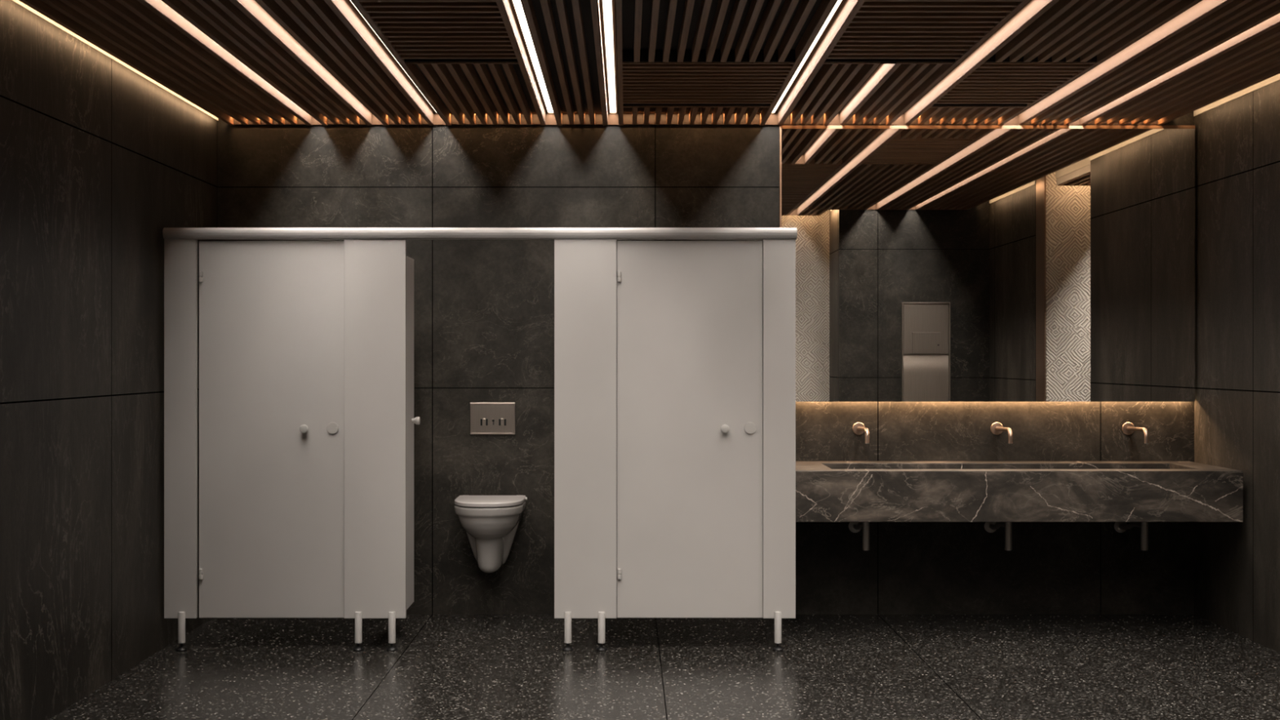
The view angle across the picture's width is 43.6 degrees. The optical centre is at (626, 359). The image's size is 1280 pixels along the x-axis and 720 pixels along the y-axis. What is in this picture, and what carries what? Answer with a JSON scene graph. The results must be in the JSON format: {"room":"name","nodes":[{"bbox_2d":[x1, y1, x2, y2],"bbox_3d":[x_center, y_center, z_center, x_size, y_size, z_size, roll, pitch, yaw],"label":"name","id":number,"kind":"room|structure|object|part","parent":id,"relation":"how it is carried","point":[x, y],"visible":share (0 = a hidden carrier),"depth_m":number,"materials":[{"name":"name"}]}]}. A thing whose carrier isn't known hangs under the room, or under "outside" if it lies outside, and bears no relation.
{"room":"public restroom","nodes":[
{"label":"public restroom","id":0,"kind":"room"},
{"bbox_2d":[0,0,217,719],"bbox_3d":[-2.315,-0.022,3.613,0.120,2.860,10.426,0,0,0],"label":"wall","id":1,"kind":"structure","parent":0,"point":[97,158],"depth_m":6.61,"materials":[{"name":"stone"}]},
{"bbox_2d":[11,0,218,120],"bbox_3d":[-2.220,-1.345,3.660,0.069,0.095,10.321,0,0,0],"label":"light","id":2,"kind":"object","parent":1,"relation":"attached to","point":[19,2],"visible":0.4,"depth_m":6.92,"materials":[{"name":"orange plastic"}]},
{"bbox_2d":[400,62,545,125],"bbox_3d":[-0.718,-1.324,7.896,0.539,0.070,1.852,0,0,0],"label":"ceiling panel","id":3,"kind":"object","parent":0,"point":[461,93],"visible":0.83,"depth_m":7.84,"materials":[{"name":"brown wood"}]},
{"bbox_2d":[521,0,607,125],"bbox_3d":[-0.242,-1.324,3.686,0.270,0.070,10.272,0,0,0],"label":"ceiling panel","id":4,"kind":"object","parent":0,"point":[566,34],"visible":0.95,"depth_m":6.96,"materials":[{"name":"brown wood"}]},
{"bbox_2d":[502,0,557,124],"bbox_3d":[-0.413,-1.327,3.687,0.070,0.075,10.273,0,0,0],"label":"ceiling light","id":5,"kind":"object","parent":4,"relation":"attached to","point":[514,9],"visible":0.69,"depth_m":7.07,"materials":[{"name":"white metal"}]},
{"bbox_2d":[512,0,553,112],"bbox_3d":[-0.413,-1.358,3.682,0.034,0.008,10.223,0,0,0],"label":"diffuser","id":6,"kind":"object","parent":5,"relation":"attached to","point":[519,20],"depth_m":7.11,"materials":[{"name":"white plastic"}]},
{"bbox_2d":[596,0,618,124],"bbox_3d":[-0.073,-1.327,3.687,0.066,0.075,10.273,0,0,0],"label":"ceiling light","id":7,"kind":"object","parent":4,"relation":"attached to","point":[606,8],"visible":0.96,"depth_m":7.11,"materials":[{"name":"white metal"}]},
{"bbox_2d":[602,0,616,112],"bbox_3d":[-0.073,-1.358,3.682,0.034,0.008,10.223,0,0,0],"label":"diffuser","id":8,"kind":"object","parent":7,"relation":"attached to","point":[609,46],"depth_m":7.09,"materials":[{"name":"white plastic"}]},
{"bbox_2d":[48,614,1279,719],"bbox_3d":[1.373,1.458,3.613,7.495,0.100,10.666,0,0,0],"label":"floor","id":9,"kind":"structure","parent":0,"point":[442,667],"depth_m":7.20,"materials":[{"name":"stone"}]},
{"bbox_2d":[162,227,797,651],"bbox_3d":[-0.707,0.386,8.272,3.066,2.045,1.106,0,0,0],"label":"stall","id":10,"kind":"object","parent":9,"relation":"on","point":[307,420],"depth_m":7.77,"materials":[{"name":"laminate"}]},
{"bbox_3d":[-2.153,1.299,7.746,0.034,0.150,0.034,0,0,0],"label":"leg","id":11,"kind":"part","parent":10,"relation":"part of","materials":[{"name":"grey metal"}]},
{"bbox_3d":[-1.722,0.341,7.784,0.708,1.830,0.028,0,0,0],"label":"door","id":12,"kind":"part","parent":10,"relation":"part of","materials":[{"name":"grey laminate"}]},
{"bbox_3d":[-1.560,0.337,7.750,0.041,0.041,0.040,0,0,0],"label":"knob","id":13,"kind":"part","parent":10,"relation":"part of","materials":[{"name":"grey metal"}]},
{"bbox_3d":[-1.297,1.299,7.746,0.034,0.150,0.034,0,0,0],"label":"leg","id":14,"kind":"part","parent":10,"relation":"part of","materials":[{"name":"grey metal"}]},
{"bbox_3d":[-1.135,1.299,7.746,0.034,0.150,0.034,0,0,0],"label":"leg","id":15,"kind":"part","parent":10,"relation":"part of","materials":[{"name":"grey metal"}]},
{"bbox_3d":[-1.114,0.369,8.042,0.028,1.773,0.490,0,0,0],"label":"door","id":16,"kind":"part","parent":10,"relation":"part of","materials":[{"name":"grey laminate"}]},
{"bbox_3d":[-1.080,0.316,8.215,0.040,0.040,0.040,0,0,0],"label":"knob","id":17,"kind":"part","parent":10,"relation":"part of","materials":[{"name":"grey metal"}]},
{"bbox_3d":[-0.707,-0.609,7.755,3.066,0.054,0.054,0,0,0],"label":"header rail","id":18,"kind":"part","parent":10,"relation":"part of","materials":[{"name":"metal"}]},
{"bbox_3d":[-0.283,1.299,7.746,0.034,0.150,0.034,0,0,0],"label":"leg","id":19,"kind":"part","parent":10,"relation":"part of","materials":[{"name":"grey metal"}]},
{"bbox_3d":[-0.120,1.299,7.746,0.034,0.150,0.034,0,0,0],"label":"leg","id":20,"kind":"part","parent":10,"relation":"part of","materials":[{"name":"grey metal"}]},
{"bbox_3d":[0.308,0.341,7.784,0.708,1.830,0.028,0,0,0],"label":"door","id":21,"kind":"part","parent":10,"relation":"part of","materials":[{"name":"grey laminate"}]},
{"bbox_3d":[0.477,0.337,7.750,0.041,0.041,0.040,0,0,0],"label":"knob","id":22,"kind":"part","parent":10,"relation":"part of","materials":[{"name":"grey metal"}]},
{"bbox_3d":[0.734,1.299,7.746,0.034,0.150,0.034,0,0,0],"label":"leg","id":23,"kind":"part","parent":10,"relation":"part of","materials":[{"name":"grey metal"}]},
{"bbox_2d":[217,111,1194,614],"bbox_3d":[1.373,-0.022,8.886,7.255,2.860,0.120,0,0,0],"label":"wall","id":24,"kind":"structure","parent":0,"point":[484,308],"depth_m":8.83,"materials":[{"name":"stone"}]},
{"bbox_2d":[18,0,311,125],"bbox_3d":[-1.959,-1.324,3.686,0.448,0.070,10.272,0,0,0],"label":"ceiling panel","id":25,"kind":"object","parent":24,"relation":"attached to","point":[135,33],"visible":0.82,"depth_m":6.84,"materials":[{"name":"brown wood"}]},
{"bbox_2d":[144,0,322,124],"bbox_3d":[-1.702,-1.327,7.212,0.064,0.075,3.223,0,0,0],"label":"ceiling light","id":26,"kind":"object","parent":25,"relation":"attached to","point":[159,5],"visible":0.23,"depth_m":6.91,"materials":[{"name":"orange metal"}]},
{"bbox_2d":[161,0,371,125],"bbox_3d":[-1.536,-1.324,3.686,0.265,0.070,10.272,0,0,0],"label":"ceiling panel","id":27,"kind":"object","parent":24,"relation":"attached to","point":[227,23],"visible":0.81,"depth_m":6.85,"materials":[{"name":"brown wood"}]},
{"bbox_2d":[255,0,433,125],"bbox_3d":[-1.198,-1.324,3.686,0.268,0.070,10.272,0,0,0],"label":"ceiling panel","id":28,"kind":"object","parent":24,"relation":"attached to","point":[318,26],"visible":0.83,"depth_m":6.87,"materials":[{"name":"brown wood"}]},
{"bbox_2d":[330,0,446,124],"bbox_3d":[-1.026,-1.327,7.212,0.075,0.075,3.223,0,0,0],"label":"ceiling light","id":29,"kind":"object","parent":28,"relation":"attached to","point":[347,8],"visible":0.52,"depth_m":7.00,"materials":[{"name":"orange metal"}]},
{"bbox_2d":[350,0,436,112],"bbox_3d":[-1.026,-1.358,7.207,0.034,0.008,3.173,0,0,0],"label":"diffuser","id":30,"kind":"object","parent":29,"relation":"attached to","point":[354,11],"depth_m":7.13,"materials":[{"name":"white plastic"}]},
{"bbox_2d":[454,495,527,573],"bbox_3d":[-0.730,0.943,8.565,0.376,0.394,0.521,0,0,0],"label":"toilet","id":31,"kind":"object","parent":24,"relation":"attached to","point":[491,523],"visible":1,"depth_m":8.42,"materials":[{"name":"white ceramic"}]},
{"bbox_3d":[-0.734,0.758,8.535,0.367,0.024,0.462,0,0,0],"label":"seat lid","id":32,"kind":"part","parent":31,"relation":"part of","materials":[{"name":"white plastic"}]},
{"bbox_2d":[470,402,515,434],"bbox_3d":[-0.737,0.327,8.816,0.247,0.177,0.018,0,0,0],"label":"flush plate","id":33,"kind":"object","parent":24,"relation":"attached to","point":[486,418],"visible":1,"depth_m":8.81,"materials":[{"name":"metal"}]},
{"bbox_2d":[618,106,773,125],"bbox_3d":[0.358,-1.324,8.501,0.795,0.070,0.642,0,0,0],"label":"ceiling panel","id":34,"kind":"object","parent":24,"relation":"attached to","point":[628,115],"visible":0.67,"depth_m":8.64,"materials":[{"name":"brown wood"}]},
{"bbox_2d":[777,62,880,125],"bbox_3d":[0.972,-1.324,7.896,0.270,0.070,1.852,0,0,0],"label":"ceiling panel","id":35,"kind":"object","parent":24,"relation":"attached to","point":[830,86],"visible":0.71,"depth_m":7.81,"materials":[{"name":"brown wood"}]},
{"bbox_2d":[827,62,896,124],"bbox_3d":[1.143,-1.327,7.904,0.070,0.075,1.838,0,0,0],"label":"ceiling light","id":36,"kind":"object","parent":35,"relation":"attached to","point":[882,70],"visible":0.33,"depth_m":7.91,"materials":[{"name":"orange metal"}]},
{"bbox_2d":[852,422,869,444],"bbox_3d":[1.282,0.398,8.663,0.070,0.102,0.324,0,0,0],"label":"faucet","id":37,"kind":"object","parent":24,"relation":"attached to","point":[859,428],"visible":1,"depth_m":8.81,"materials":[{"name":"brown metal"}]},
{"bbox_3d":[1.282,0.406,8.659,0.022,0.080,0.316,0,0,0],"label":"spout","id":38,"kind":"part","parent":37,"relation":"part of","materials":[{"name":"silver metal"}]},
{"bbox_2d":[840,62,958,125],"bbox_3d":[1.315,-1.324,7.896,0.272,0.070,1.852,0,0,0],"label":"ceiling panel","id":39,"kind":"object","parent":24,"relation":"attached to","point":[905,83],"visible":0.68,"depth_m":7.78,"materials":[{"name":"brown wood"}]},
{"bbox_2d":[904,106,1030,125],"bbox_3d":[1.800,-1.324,8.501,0.534,0.070,0.642,0,0,0],"label":"ceiling panel","id":40,"kind":"object","parent":24,"relation":"attached to","point":[933,115],"visible":0.66,"depth_m":8.53,"materials":[{"name":"brown wood"}]},
{"bbox_2d":[779,125,1195,401],"bbox_3d":[1.980,-0.525,8.799,2.276,1.514,0.054,0,0,0],"label":"wall mirror","id":41,"kind":"object","parent":24,"relation":"attached to","point":[934,263],"visible":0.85,"depth_m":8.78,"materials":[{"name":"clear glass"}]},
{"bbox_3d":[1.980,-0.525,8.784,2.276,1.514,0.024,0,0,0],"label":"frame","id":42,"kind":"part","parent":41,"relation":"part of","materials":[{"name":"brown metal"}]},
{"bbox_2d":[990,422,1012,444],"bbox_3d":[2.043,0.398,8.663,0.070,0.102,0.324,0,0,0],"label":"faucet","id":43,"kind":"object","parent":24,"relation":"attached to","point":[997,428],"visible":1,"depth_m":8.78,"materials":[{"name":"brown metal"}]},
{"bbox_3d":[2.043,0.406,8.659,0.022,0.080,0.316,0,0,0],"label":"spout","id":44,"kind":"part","parent":43,"relation":"part of","materials":[{"name":"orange metal"}]},
{"bbox_2d":[795,461,1243,521],"bbox_3d":[1.970,0.691,8.440,2.270,0.256,0.771,0,0,0],"label":"countertop","id":45,"kind":"structure","parent":24,"relation":"attached to","point":[826,491],"depth_m":8.05,"materials":[{"name":"stone"}]},
{"bbox_2d":[848,521,869,551],"bbox_3d":[1.261,0.913,8.613,0.072,0.186,0.424,0,0,0],"label":"drain pipe","id":46,"kind":"object","parent":45,"relation":"attached to","point":[854,526],"visible":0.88,"depth_m":8.41,"materials":[{"name":"grey metal"}]},
{"bbox_3d":[1.261,0.899,8.630,0.027,0.070,0.390,0,0,0],"label":"waste arm","id":47,"kind":"part","parent":46,"relation":"part of","materials":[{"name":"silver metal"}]},
{"bbox_2d":[984,521,1012,551],"bbox_3d":[2.010,0.913,8.613,0.072,0.186,0.424,0,0,0],"label":"drain pipe","id":48,"kind":"object","parent":45,"relation":"attached to","point":[990,526],"visible":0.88,"depth_m":8.41,"materials":[{"name":"grey metal"}]},
{"bbox_3d":[2.010,0.899,8.630,0.027,0.070,0.390,0,0,0],"label":"waste arm","id":49,"kind":"part","parent":48,"relation":"part of","materials":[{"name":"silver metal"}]},
{"bbox_2d":[1114,521,1148,551],"bbox_3d":[2.726,0.913,8.613,0.072,0.186,0.424,0,0,0],"label":"drain pipe","id":50,"kind":"object","parent":45,"relation":"attached to","point":[1120,526],"visible":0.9,"depth_m":8.42,"materials":[{"name":"grey metal"}]},
{"bbox_3d":[2.726,0.899,8.630,0.027,0.070,0.390,0,0,0],"label":"waste arm","id":51,"kind":"part","parent":50,"relation":"part of","materials":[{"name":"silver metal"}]},
{"bbox_2d":[1121,422,1148,444],"bbox_3d":[2.767,0.398,8.663,0.070,0.102,0.324,0,0,0],"label":"faucet","id":52,"kind":"object","parent":24,"relation":"attached to","point":[1127,428],"visible":1,"depth_m":8.75,"materials":[{"name":"brown metal"}]},
{"bbox_3d":[2.767,0.406,8.659,0.022,0.080,0.316,0,0,0],"label":"spout","id":53,"kind":"part","parent":52,"relation":"part of","materials":[{"name":"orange metal"}]},
{"bbox_2d":[978,0,1201,63],"bbox_3d":[1.800,-1.324,5.360,0.534,0.070,3.220,0,0,0],"label":"ceiling panel","id":54,"kind":"object","parent":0,"point":[1095,31],"visible":0.92,"depth_m":6.30,"materials":[{"name":"brown wood"}]},
{"bbox_2d":[1017,0,1279,125],"bbox_3d":[2.296,-1.324,6.286,0.270,0.070,5.072,0,0,0],"label":"ceiling panel","id":55,"kind":"object","parent":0,"point":[1230,19],"visible":0.79,"depth_m":6.86,"materials":[{"name":"brown wood"}]},
{"bbox_2d":[1002,0,1226,124],"bbox_3d":[2.114,-1.327,6.287,0.092,0.075,5.073,0,0,0],"label":"ceiling light","id":56,"kind":"object","parent":55,"relation":"attached to","point":[1203,6],"visible":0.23,"depth_m":6.94,"materials":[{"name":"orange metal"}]},
{"bbox_2d":[1080,22,1279,125],"bbox_3d":[2.723,-1.324,6.286,0.448,0.070,5.072,0,0,0],"label":"ceiling panel","id":57,"kind":"object","parent":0,"point":[1255,60],"visible":0.77,"depth_m":7.54,"materials":[{"name":"brown wood"}]},
{"bbox_2d":[1069,13,1279,124],"bbox_3d":[2.465,-1.327,6.287,0.066,0.075,5.073,0,0,0],"label":"ceiling light","id":58,"kind":"object","parent":57,"relation":"attached to","point":[1275,19],"visible":0.22,"depth_m":7.12,"materials":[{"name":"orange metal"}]},
{"bbox_2d":[1194,80,1279,653],"bbox_3d":[3.193,-0.022,7.788,0.120,2.860,2.076,0,0,0],"label":"wall","id":59,"kind":"structure","parent":0,"point":[1237,403],"depth_m":8.18,"materials":[{"name":"stone"}]},
{"bbox_2d":[1193,73,1279,115],"bbox_3d":[3.066,-1.375,7.785,0.133,0.093,2.071,0,0,0],"label":"light","id":60,"kind":"object","parent":59,"relation":"attached to","point":[1276,77],"visible":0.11,"depth_m":8.18,"materials":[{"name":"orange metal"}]},
{"bbox_3d":[1.373,-1.502,3.613,7.495,0.100,10.666,0,0,0],"label":"ceiling","id":61,"kind":"structure","parent":0,"visible":0},
{"bbox_2d":[235,0,383,124],"bbox_3d":[-1.368,-1.327,7.212,0.070,0.075,3.223,0,0,0],"label":"ceiling light","id":62,"kind":"object","parent":61,"relation":"attached to","point":[260,14],"visible":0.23,"depth_m":6.95,"materials":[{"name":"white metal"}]},
{"bbox_2d":[351,0,523,63],"bbox_3d":[-0.718,-1.324,2.760,0.539,0.070,8.420,0,0,0],"label":"ceiling panel","id":63,"kind":"object","parent":61,"relation":"attached to","point":[412,30],"visible":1,"depth_m":6.30,"materials":[{"name":"brown wood"}]},
{"bbox_2d":[617,62,799,106],"bbox_3d":[0.358,-1.324,7.575,0.795,0.070,1.210,0,0,0],"label":"ceiling panel","id":64,"kind":"object","parent":61,"relation":"attached to","point":[639,83],"visible":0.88,"depth_m":7.49,"materials":[{"name":"brown wood"}]},
{"bbox_2d":[615,0,836,63],"bbox_3d":[0.358,-1.324,2.760,0.795,0.070,8.420,0,0,0],"label":"ceiling panel","id":65,"kind":"object","parent":61,"relation":"attached to","point":[647,30],"visible":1,"depth_m":6.40,"materials":[{"name":"brown wood"}]},
{"bbox_2d":[764,0,858,124],"bbox_3d":[0.796,-1.327,3.687,0.079,0.075,10.273,0,0,0],"label":"ceiling light","id":66,"kind":"object","parent":65,"relation":"attached to","point":[842,10],"visible":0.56,"depth_m":7.03,"materials":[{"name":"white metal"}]},
{"bbox_2d":[772,0,841,112],"bbox_3d":[0.796,-1.358,3.682,0.034,0.008,10.223,0,0,0],"label":"diffuser","id":67,"kind":"object","parent":66,"relation":"attached to","point":[835,15],"depth_m":7.12,"materials":[{"name":"white plastic"}]},
{"bbox_2d":[818,0,1030,63],"bbox_3d":[1.144,-1.324,5.075,0.614,0.070,3.790,0,0,0],"label":"ceiling panel","id":68,"kind":"object","parent":61,"relation":"attached to","point":[874,30],"visible":0.88,"depth_m":6.30,"materials":[{"name":"brown wood"}]},
{"bbox_2d":[890,0,1052,124],"bbox_3d":[1.492,-1.327,6.011,0.080,0.075,5.623,0,0,0],"label":"ceiling light","id":69,"kind":"object","parent":68,"relation":"attached to","point":[1029,10],"visible":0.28,"depth_m":6.97,"materials":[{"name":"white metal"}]},
{"bbox_2d":[926,62,1099,106],"bbox_3d":[1.800,-1.324,7.575,0.534,0.070,1.210,0,0,0],"label":"ceiling panel","id":70,"kind":"object","parent":61,"relation":"attached to","point":[1026,84],"visible":0.76,"depth_m":7.49,"materials":[{"name":"brown wood"}]}
]}

